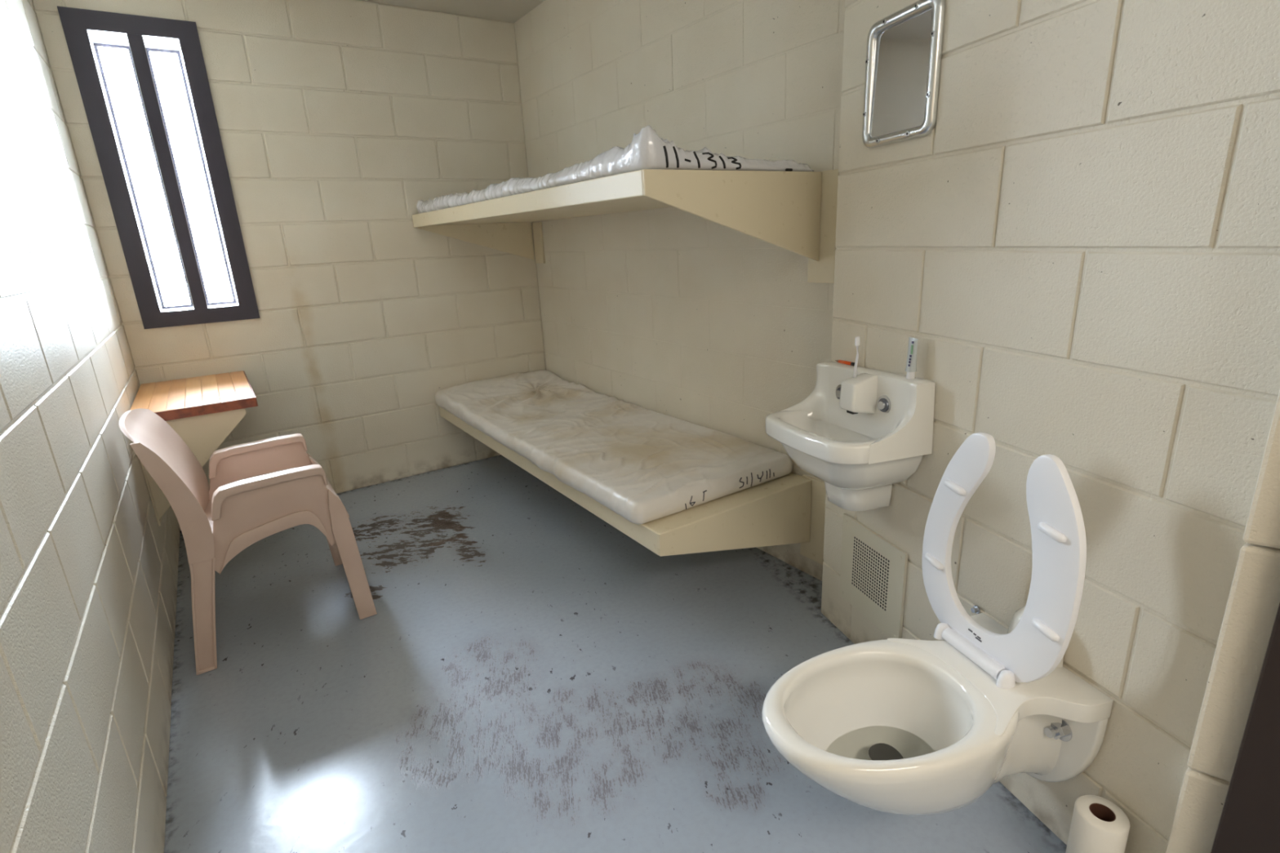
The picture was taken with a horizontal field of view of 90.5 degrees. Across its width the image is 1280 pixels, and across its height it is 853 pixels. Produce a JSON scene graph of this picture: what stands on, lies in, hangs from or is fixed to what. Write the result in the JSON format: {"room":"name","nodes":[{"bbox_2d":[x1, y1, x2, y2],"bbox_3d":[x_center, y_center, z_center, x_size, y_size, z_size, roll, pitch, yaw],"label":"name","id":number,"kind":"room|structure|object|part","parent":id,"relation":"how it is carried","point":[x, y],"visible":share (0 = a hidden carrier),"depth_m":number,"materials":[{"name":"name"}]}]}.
{"room":"prison interior","nodes":[
{"label":"prison interior","id":0,"kind":"room"},
{"bbox_2d":[0,0,180,852],"bbox_3d":[-1.427,-0.267,1.336,0.201,2.638,3.860,-14,20,-32],"label":"wall","id":1,"kind":"structure","parent":0,"point":[89,571],"depth_m":1.40,"materials":[{"name":"beige brick"}]},
{"bbox_2d":[129,370,257,526],"bbox_3d":[-1.896,0.060,2.776,0.414,0.451,0.745,-14,20,-32],"label":"desk","id":2,"kind":"object","parent":1,"relation":"attached to","point":[203,411],"visible":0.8,"depth_m":2.51,"materials":[{"name":"brown wood"}]},
{"bbox_3d":[-2.064,0.120,2.676,0.006,0.410,0.665,-14,20,-32],"label":"wall plate","id":3,"kind":"part","parent":2,"relation":"part of","materials":[{"name":"beige paint"}]},
{"bbox_3d":[-1.727,0.140,2.507,0.364,0.386,0.006,-14,20,-32],"label":"bracket plate","id":4,"kind":"part","parent":2,"relation":"part of","materials":[{"name":"beige paint"}]},
{"bbox_2d":[31,0,546,530],"bbox_3d":[-1.532,-0.877,3.389,2.437,2.638,0.201,-14,20,-32],"label":"wall","id":5,"kind":"structure","parent":0,"point":[335,118],"depth_m":3.26,"materials":[{"name":"beige brick"}]},
{"bbox_2d":[57,5,260,328],"bbox_3d":[-2.139,-1.117,2.891,0.458,1.273,0.214,-14,20,-32],"label":"window","id":6,"kind":"structure","parent":5,"relation":"in","point":[85,30],"depth_m":2.80,"materials":[{"name":"grey paint"}]},
{"bbox_2d":[360,0,544,22],"bbox_3d":[0.380,-1.551,0.865,4.000,0.120,6.100,-14,20,-32],"label":"ceiling","id":7,"kind":"structure","parent":0,"point":[507,11],"depth_m":3.24,"materials":[{"name":"beige paint"}]},
{"bbox_2d":[164,454,1066,852],"bbox_3d":[0.501,0.896,1.599,4.000,0.120,6.100,-14,20,-32],"label":"floor","id":8,"kind":"structure","parent":0,"point":[528,675],"depth_m":1.88,"materials":[{"name":"blue paint"}]},
{"bbox_2d":[119,408,377,675],"bbox_3d":[-1.366,0.305,2.256,0.586,0.808,0.518,-14,20,-32],"label":"armchair","id":9,"kind":"object","parent":8,"relation":"on","point":[259,490],"visible":1,"depth_m":2.07,"materials":[{"name":"plastic"}]},
{"bbox_3d":[-1.547,0.166,2.092,0.169,0.432,0.510,-14,20,-32],"label":"backrest","id":10,"kind":"part","parent":9,"relation":"part of","materials":[{"name":"beige plastic"}]},
{"bbox_3d":[-1.380,0.602,2.017,0.127,0.378,0.016,-14,20,-32],"label":"leg","id":11,"kind":"part","parent":9,"relation":"part of","materials":[{"name":"beige plastic"}]},
{"bbox_3d":[-1.463,0.107,2.429,0.335,0.100,0.049,-14,20,-32],"label":"arm","id":12,"kind":"part","parent":9,"relation":"part of","materials":[{"name":"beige plastic"}]},
{"bbox_3d":[-1.467,0.206,2.457,0.427,0.285,0.010,-14,20,-32],"label":"panel","id":13,"kind":"part","parent":9,"relation":"part of","materials":[{"name":"beige plastic"}]},
{"bbox_3d":[-1.199,0.206,2.054,0.335,0.100,0.049,-14,20,-32],"label":"arm","id":14,"kind":"part","parent":9,"relation":"part of","materials":[{"name":"beige plastic"}]},
{"bbox_3d":[-1.200,0.307,2.076,0.427,0.285,0.010,-14,20,-32],"label":"panel","id":15,"kind":"part","parent":9,"relation":"part of","materials":[{"name":"beige plastic"}]},
{"bbox_3d":[-1.321,0.285,2.282,0.425,0.059,0.464,-14,20,-32],"label":"seat","id":16,"kind":"part","parent":9,"relation":"part of","materials":[{"name":"beige plastic"}]},
{"bbox_3d":[-1.280,0.349,2.609,0.089,0.512,0.062,-14,20,-32],"label":"leg","id":17,"kind":"part","parent":9,"relation":"part of","materials":[{"name":"beige plastic"}]},
{"bbox_3d":[-1.028,0.444,2.251,0.089,0.512,0.062,-14,20,-32],"label":"leg","id":18,"kind":"part","parent":9,"relation":"part of","materials":[{"name":"beige plastic"}]},
{"bbox_2d":[1065,795,1130,852],"bbox_3d":[0.872,0.822,1.220,0.086,0.206,0.085,1,17,12],"label":"paper roll","id":19,"kind":"object","parent":8,"relation":"on","point":[1098,825],"visible":1,"depth_m":1.18,"materials":[{"name":"white paper"}]},
{"bbox_2d":[514,0,845,581],"bbox_3d":[0.136,-0.818,2.920,0.201,2.638,2.850,-14,20,-32],"label":"wall","id":20,"kind":"structure","parent":0,"point":[673,312],"depth_m":2.63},
{"bbox_2d":[412,168,839,283],"bbox_3d":[-0.292,-0.803,2.739,0.703,0.348,2.258,-14,20,-32],"label":"bunk","id":21,"kind":"object","parent":20,"relation":"attached to","point":[794,211],"visible":0.94,"depth_m":2.00,"materials":[{"name":"beige paint"}]},
{"bbox_3d":[-0.922,-1.047,3.638,0.669,0.218,0.008,-14,20,-32],"label":"plate","id":22,"kind":"part","parent":21,"relation":"part of","materials":[{"name":"beige paint"}]},
{"bbox_3d":[-0.603,-0.873,2.544,0.012,0.065,2.189,-14,20,-32],"label":"rail","id":23,"kind":"part","parent":21,"relation":"part of","materials":[{"name":"beige metal"}]},
{"bbox_3d":[-0.601,-1.089,3.769,0.012,0.234,0.110,-14,20,-32],"label":"mounting plate","id":24,"kind":"part","parent":21,"relation":"part of","materials":[{"name":"beige paint"}]},
{"bbox_2d":[416,124,813,213],"bbox_3d":[-0.321,-1.027,2.698,0.679,0.110,2.176,-14,20,-32],"label":"mattress","id":25,"kind":"object","parent":21,"relation":"on","point":[646,150],"visible":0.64,"depth_m":1.85,"materials":[{"name":"white plastic"}]},
{"bbox_3d":[0.298,-0.610,1.876,0.688,0.275,0.009,-14,20,-32],"label":"plate","id":26,"kind":"part","parent":21,"relation":"part of","materials":[{"name":"beige paint"}]},
{"bbox_3d":[0.596,-0.645,2.063,0.012,0.348,0.112,-14,20,-32],"label":"mounting plate","id":27,"kind":"part","parent":21,"relation":"part of","materials":[{"name":"beige paint"}]},
{"bbox_2d":[439,406,826,564],"bbox_3d":[-0.243,0.189,3.036,0.703,0.325,2.258,-14,20,-32],"label":"bunk","id":28,"kind":"object","parent":20,"relation":"attached to","point":[789,508],"visible":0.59,"depth_m":2.22,"materials":[{"name":"beige paint"}]},
{"bbox_3d":[-0.554,0.135,2.846,0.012,0.076,2.189,-14,20,-32],"label":"rail","id":29,"kind":"part","parent":28,"relation":"part of","materials":[{"name":"beige metal"}]},
{"bbox_2d":[435,369,792,524],"bbox_3d":[-0.310,-0.027,3.013,0.734,0.113,2.107,-14,20,-32],"label":"mattress","id":30,"kind":"object","parent":28,"relation":"on","point":[644,465],"visible":1,"depth_m":2.57,"materials":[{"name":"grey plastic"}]},
{"bbox_3d":[0.347,0.382,2.173,0.688,0.252,0.009,-14,20,-32],"label":"plate","id":31,"kind":"part","parent":28,"relation":"part of","materials":[{"name":"beige paint"}]},
{"bbox_3d":[0.645,0.347,2.360,0.012,0.325,0.112,-14,20,-32],"label":"mounting plate","id":32,"kind":"part","parent":28,"relation":"part of","materials":[{"name":"beige paint"}]},
{"bbox_2d":[821,0,1279,852],"bbox_3d":[0.821,-0.379,1.341,0.171,2.438,1.160,-8,17,-16],"label":"wall","id":33,"kind":"structure","parent":0,"point":[1080,251],"depth_m":1.15,"materials":[{"name":"beige brick"}]},
{"bbox_2d":[765,360,935,511],"bbox_3d":[0.531,0.038,1.744,0.270,0.392,0.442,-8,17,-16],"label":"basin","id":34,"kind":"object","parent":33,"relation":"attached to","point":[865,434],"visible":0.99,"depth_m":1.65,"materials":[{"name":"white ceramic"}]},
{"bbox_3d":[0.534,0.074,1.748,0.270,0.171,0.431,-8,14,-16],"label":"bowl","id":35,"kind":"part","parent":34,"relation":"part of","materials":[{"name":"white ceramic"}]},
{"bbox_2d":[835,360,854,366],"bbox_3d":[0.593,-0.185,1.834,0.010,0.013,0.100,-8,17,-16],"label":"pen","id":36,"kind":"object","parent":34,"relation":"on","point":[842,362],"visible":0.91,"depth_m":1.83,"materials":[{"name":"orange plastic"}]},
{"bbox_2d":[846,410,857,414],"bbox_3d":[0.567,-0.040,1.694,0.020,0.010,0.028,-8,14,-16],"label":"outlet","id":37,"kind":"object","parent":34,"relation":"attached to","point":[852,412],"depth_m":1.68,"materials":[{"name":"black"}]},
{"bbox_2d":[853,336,860,377],"bbox_3d":[0.565,-0.181,1.659,0.012,0.108,0.011,-8,17,-16],"label":"toothbrush","id":38,"kind":"object","parent":34,"relation":"on","point":[857,338],"visible":1,"depth_m":1.66,"materials":[{"name":"white plastic"}]},
{"bbox_3d":[0.566,-0.171,1.663,0.009,0.086,0.011,-8,17,-16],"label":"handle","id":39,"kind":"part","parent":38,"relation":"part of","materials":[{"name":"white plastic"}]},
{"bbox_3d":[0.582,-0.085,1.688,0.083,0.103,0.063,-8,14,-16],"label":"spout","id":40,"kind":"part","parent":34,"relation":"part of","materials":[{"name":"white ceramic"}]},
{"bbox_2d":[905,337,918,378],"bbox_3d":[0.668,-0.168,1.561,0.026,0.100,0.027,3,18,18],"label":"toothpaste tube","id":41,"kind":"object","parent":34,"relation":"on","point":[911,363],"visible":1,"depth_m":1.55,"materials":[{"name":"white plastic"}]},
{"bbox_2d":[780,360,935,464],"bbox_3d":[0.567,-0.056,1.729,0.184,0.185,0.433,-8,14,-16],"label":"backsplash","id":42,"kind":"structure","parent":33,"relation":"attached to","point":[906,431],"depth_m":1.61,"materials":[{"name":"white ceramic"}]},
{"bbox_2d":[839,513,908,638],"bbox_3d":[0.682,0.443,1.880,0.010,0.284,0.284,-8,17,-16],"label":"air vent","id":43,"kind":"object","parent":33,"relation":"in","point":[873,571],"visible":0.99,"depth_m":1.86,"materials":[{"name":"beige metal"}]},
{"bbox_2d":[862,0,945,147],"bbox_3d":[0.615,-0.829,1.506,0.022,0.286,0.252,-8,17,-16],"label":"wall mirror","id":44,"kind":"object","parent":33,"relation":"attached to","point":[903,62],"visible":1,"depth_m":1.49,"materials":[{"name":"silver metal"}]},
{"bbox_3d":[0.620,-0.829,1.508,0.012,0.239,0.205,-8,17,-16],"label":"mirror plate","id":45,"kind":"part","parent":44,"relation":"part of","materials":[{"name":"grey metal"}]},
{"bbox_2d":[761,432,1113,816],"bbox_3d":[0.532,0.422,1.247,0.636,0.773,0.385,-8,17,-16],"label":"toilet","id":46,"kind":"object","parent":33,"relation":"attached to","point":[908,727],"visible":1,"depth_m":1.26,"materials":[{"name":"white ceramic"}]},
{"bbox_2d":[868,742,903,760],"bbox_3d":[0.502,0.679,1.296,0.065,0.012,0.072,-8,17,-16],"label":"outlet","id":47,"kind":"object","parent":46,"relation":"attached to","point":[877,752],"depth_m":1.30,"materials":[{"name":"grey ceramic"}]},
{"bbox_3d":[0.488,0.644,1.270,0.509,0.250,0.339,-8,17,-16],"label":"bowl","id":48,"kind":"part","parent":46,"relation":"part of","materials":[{"name":"white ceramic"}]},
{"bbox_3d":[0.668,0.449,1.401,0.040,0.030,0.026,-8,17,-16],"label":"hinge post","id":49,"kind":"part","parent":46,"relation":"part of","materials":[{"name":"white plastic"}]},
{"bbox_3d":[0.703,0.252,1.264,0.018,0.472,0.366,-8,17,-16],"label":"seat","id":50,"kind":"part","parent":46,"relation":"part of","materials":[{"name":"white plastic"}]},
{"bbox_3d":[0.719,0.494,1.245,0.040,0.030,0.026,-8,17,-16],"label":"hinge post","id":51,"kind":"part","parent":46,"relation":"part of","materials":[{"name":"white plastic"}]},
{"bbox_2d":[970,604,980,613],"bbox_3d":[0.789,0.432,1.496,0.013,0.020,0.020,-8,17,-16],"label":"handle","id":52,"kind":"object","parent":33,"relation":"attached to","point":[975,609],"visible":1,"depth_m":1.49,"materials":[{"name":"silver metal"}]},
{"bbox_3d":[0.788,0.433,1.496,0.010,0.012,0.012,-8,17,-16],"label":"stem","id":53,"kind":"part","parent":52,"relation":"part of","materials":[{"name":"silver metal"}]},
{"bbox_2d":[1210,603,1279,852],"bbox_3d":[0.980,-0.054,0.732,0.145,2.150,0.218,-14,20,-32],"label":"door","id":54,"kind":"structure","parent":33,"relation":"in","point":[1249,822],"depth_m":0.94,"materials":[{"name":"black metal"}]},
{"bbox_2d":[1164,389,1279,852],"bbox_3d":[0.547,-0.109,0.485,2.500,2.438,0.213,-14,20,-32],"label":"wall","id":55,"kind":"structure","parent":0,"point":[1253,602],"depth_m":0.96,"materials":[{"name":"beige brick"}]}
]}

